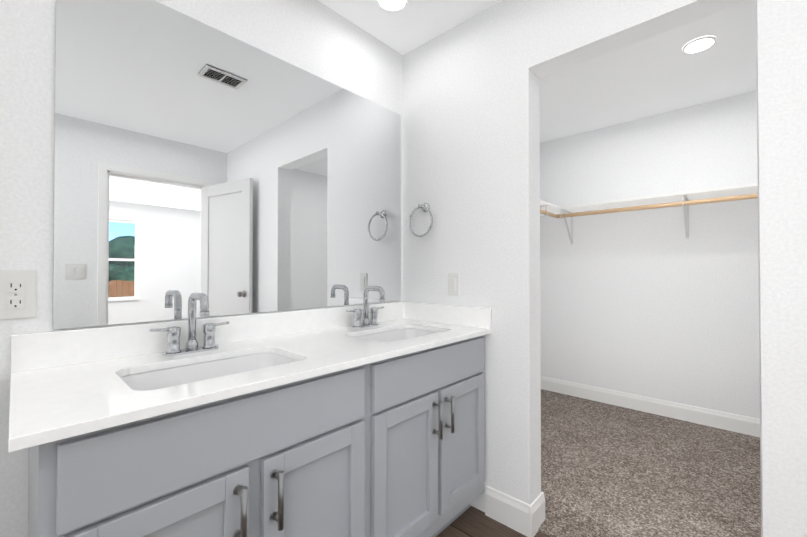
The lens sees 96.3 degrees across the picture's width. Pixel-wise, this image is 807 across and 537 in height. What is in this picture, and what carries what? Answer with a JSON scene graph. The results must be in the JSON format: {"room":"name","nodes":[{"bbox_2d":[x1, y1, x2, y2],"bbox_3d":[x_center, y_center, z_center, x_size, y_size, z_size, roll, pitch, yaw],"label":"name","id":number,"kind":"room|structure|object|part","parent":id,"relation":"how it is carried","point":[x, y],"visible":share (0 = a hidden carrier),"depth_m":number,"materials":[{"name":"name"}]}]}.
{"room":"bathroom","nodes":[
{"label":"bathroom","id":0,"kind":"room"},
{"bbox_2d":[0,0,402,536],"bbox_3d":[-0.528,-0.044,1.644,0.120,2.440,5.630,-1,-1,43],"label":"wall","id":1,"kind":"structure","parent":0,"point":[319,39],"depth_m":1.02,"materials":[{"name":"paint"}]},
{"bbox_2d":[0,270,36,319],"bbox_3d":[-1.053,0.071,0.981,0.007,0.133,0.080,-1,-1,43],"label":"outlet","id":2,"kind":"object","parent":1,"relation":"attached to","point":[18,294],"visible":1,"depth_m":0.98,"materials":[{"name":"white plastic"}]},
{"bbox_2d":[10,302,403,373],"bbox_3d":[-0.525,0.234,1.537,0.019,0.100,1.553,-1,-1,43],"label":"backsplash","id":3,"kind":"structure","parent":1,"relation":"attached to","point":[30,351],"depth_m":1.16,"materials":[{"name":"white stone"}]},
{"bbox_2d":[53,0,400,329],"bbox_3d":[-0.511,-0.360,1.570,0.006,1.080,1.448,-1,-1,43],"label":"vanity mirror","id":4,"kind":"object","parent":1,"relation":"attached to","point":[226,174],"visible":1,"depth_m":1.32,"materials":[{"name":"clear glass"}]},
{"bbox_2d":[436,506,549,536],"bbox_3d":[-0.189,1.209,-0.001,2.595,0.100,3.455,-1,-1,43],"label":"floor","id":5,"kind":"structure","parent":0,"point":[471,521],"depth_m":1.63,"materials":[{"name":"wood"}]},
{"bbox_2d":[28,330,490,536],"bbox_3d":[-0.300,0.739,1.349,0.598,0.868,1.516,-1,-1,43],"label":"bathroom vanity","id":6,"kind":"object","parent":5,"relation":"on","point":[365,419],"depth_m":0.98,"materials":[{"name":"grey wood"}]},
{"bbox_3d":[-0.502,0.741,0.766,0.020,0.508,0.342,-1,-1,43],"label":"door","id":7,"kind":"part","parent":6,"relation":"part of","materials":[{"name":"grey wood"}]},
{"bbox_3d":[-0.375,0.397,0.907,0.020,0.158,0.717,-1,-1,43],"label":"drawer","id":8,"kind":"part","parent":6,"relation":"part of","materials":[{"name":"grey wood"}]},
{"bbox_3d":[-0.382,0.584,0.852,0.041,0.143,0.022,-1,-1,43],"label":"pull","id":9,"kind":"part","parent":6,"relation":"part of","materials":[{"name":"silver metal"}]},
{"bbox_2d":[8,318,483,451],"bbox_3d":[-0.320,0.293,1.347,0.578,0.022,1.553,-1,-1,43],"label":"countertop","id":10,"kind":"structure","parent":6,"relation":"on","point":[49,399],"depth_m":0.93,"materials":[{"name":"white stone"}]},
{"bbox_2d":[148,292,219,357],"bbox_3d":[-0.691,0.180,1.175,0.157,0.202,0.204,-1,-1,43],"label":"faucet","id":11,"kind":"object","parent":10,"relation":"on","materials":[{"name":"silver metal"}]},
{"bbox_2d":[120,346,299,389],"bbox_3d":[-0.544,0.375,1.062,0.320,0.171,0.495,-1,-1,43],"label":"sink","id":12,"kind":"object","parent":10,"relation":"in","point":[143,377],"depth_m":1.16,"materials":[{"name":"white ceramic"}]},
{"bbox_2d":[344,286,387,325],"bbox_3d":[-0.161,0.186,1.747,0.157,0.202,0.204,-1,-1,43],"label":"faucet","id":13,"kind":"object","parent":10,"relation":"on","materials":[{"name":"silver metal"}]},
{"bbox_2d":[356,326,439,341],"bbox_3d":[-0.015,0.381,1.635,0.320,0.171,0.495,-1,-1,43],"label":"sink","id":14,"kind":"object","parent":10,"relation":"in","point":[393,331],"depth_m":1.81,"materials":[{"name":"white ceramic"}]},
{"bbox_3d":[-0.319,0.585,0.920,0.041,0.143,0.022,-1,-1,43],"label":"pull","id":15,"kind":"part","parent":6,"relation":"part of","materials":[{"name":"silver metal"}]},
{"bbox_3d":[-0.246,0.744,1.042,0.020,0.508,0.338,-1,-1,43],"label":"door","id":16,"kind":"part","parent":6,"relation":"part of","materials":[{"name":"grey wood"}]},
{"bbox_3d":[0.015,0.747,1.324,0.020,0.508,0.346,-1,-1,43],"label":"door","id":17,"kind":"part","parent":6,"relation":"part of","materials":[{"name":"grey wood"}]},
{"bbox_3d":[0.138,0.403,1.461,0.020,0.158,0.708,-1,-1,43],"label":"drawer","id":18,"kind":"part","parent":6,"relation":"part of","materials":[{"name":"grey wood"}]},
{"bbox_3d":[0.136,0.590,1.412,0.041,0.143,0.022,-1,-1,43],"label":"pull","id":19,"kind":"part","parent":6,"relation":"part of","materials":[{"name":"silver metal"}]},
{"bbox_3d":[0.189,0.591,1.469,0.041,0.143,0.022,-1,-1,43],"label":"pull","id":20,"kind":"part","parent":6,"relation":"part of","materials":[{"name":"silver metal"}]},
{"bbox_3d":[0.263,0.749,1.592,0.020,0.508,0.340,-1,-1,43],"label":"door","id":21,"kind":"part","parent":6,"relation":"part of","materials":[{"name":"grey wood"}]},
{"bbox_2d":[318,0,756,142],"bbox_3d":[0.469,-1.324,0.735,2.835,0.100,5.630,-1,-1,43],"label":"ceiling","id":22,"kind":"structure","parent":0,"point":[658,74],"depth_m":2.25,"materials":[{"name":"white paint"}]},
{"bbox_2d":[377,0,407,10],"bbox_3d":[-0.052,-1.258,1.690,0.148,0.010,0.148,-1,-1,43],"label":"recessed light","id":23,"kind":"object","parent":22,"relation":"in","point":[392,5],"visible":1,"depth_m":1.71,"materials":[{"name":"white paint"}]},
{"bbox_2d":[682,36,715,52],"bbox_3d":[1.661,-1.254,2.029,0.148,0.010,0.148,-1,-1,43],"label":"recessed light","id":24,"kind":"object","parent":22,"relation":"in","point":[699,44],"visible":1,"depth_m":2.02,"materials":[{"name":"white paint"}]},
{"bbox_2d":[403,0,806,536],"bbox_3d":[0.988,-0.048,1.283,2.595,2.440,0.120,-1,-1,43],"label":"wall","id":25,"kind":"structure","parent":0,"point":[471,140],"depth_m":1.63,"materials":[{"name":"paint"}]},
{"bbox_2d":[409,203,432,236],"bbox_3d":[0.105,-0.267,1.980,0.169,0.194,0.061,-1,-1,43],"label":"towel ring","id":26,"kind":"object","parent":25,"relation":"attached to","point":[424,207],"visible":1,"depth_m":1.97,"materials":[{"name":"silver metal"}]},
{"bbox_2d":[404,302,490,329],"bbox_3d":[0.208,0.238,1.904,0.559,0.100,0.018,-1,-1,43],"label":"backsplash","id":27,"kind":"structure","parent":25,"relation":"attached to","point":[423,312],"depth_m":1.86,"materials":[{"name":"white stone"}]},
{"bbox_2d":[448,273,458,295],"bbox_3d":[0.257,0.082,1.871,0.070,0.117,0.009,-1,-1,43],"label":"switch plate","id":28,"kind":"object","parent":25,"relation":"attached to","point":[453,284],"visible":1,"depth_m":1.86,"materials":[{"name":"white plastic"}]},
{"bbox_2d":[485,485,544,536],"bbox_3d":[0.327,1.111,1.883,0.766,0.135,0.148,-1,-1,43],"label":"baseboard","id":29,"kind":"structure","parent":25,"relation":"attached to","point":[521,517],"depth_m":1.64,"materials":[{"name":"white paint"}]},
{"bbox_2d":[538,389,760,536],"bbox_3d":[1.642,1.223,1.976,2.595,0.112,1.935,-1,-1,43],"label":"floor","id":30,"kind":"structure","parent":0,"point":[608,470],"depth_m":2.05,"materials":[{"name":"carpet"}]},
{"bbox_2d":[540,90,759,418],"bbox_3d":[3.883,-0.048,1.315,6.800,2.440,0.120,-1,-1,43],"label":"wall","id":31,"kind":"structure","parent":0,"point":[654,303],"depth_m":2.92,"materials":[{"name":"paint"}]},
{"bbox_2d":[540,200,559,217],"bbox_3d":[0.834,-0.386,2.806,0.300,0.318,1.200,-1,-1,43],"label":"closet shelf","id":32,"kind":"object","parent":31,"relation":"attached to","point":[546,209],"depth_m":3.08,"materials":[{"name":"white paint"}]},
{"bbox_3d":[1.792,-0.474,1.969,2.333,0.033,1.252,-1,-1,43],"label":"rod","id":33,"kind":"part","parent":32,"relation":"part of","materials":[{"name":"brown wood"}]},
{"bbox_2d":[541,376,759,436],"bbox_3d":[2.295,1.119,2.682,2.595,0.135,0.014,-1,-1,43],"label":"baseboard","id":34,"kind":"structure","parent":31,"relation":"attached to","point":[723,420],"depth_m":2.89,"materials":[{"name":"white paint"}]},
{"bbox_2d":[560,183,757,244],"bbox_3d":[2.196,-0.388,2.592,2.591,0.318,0.299,-1,-1,43],"label":"closet shelf","id":35,"kind":"object","parent":31,"relation":"attached to","point":[684,198],"depth_m":2.72,"materials":[{"name":"white paint"}]}
]}

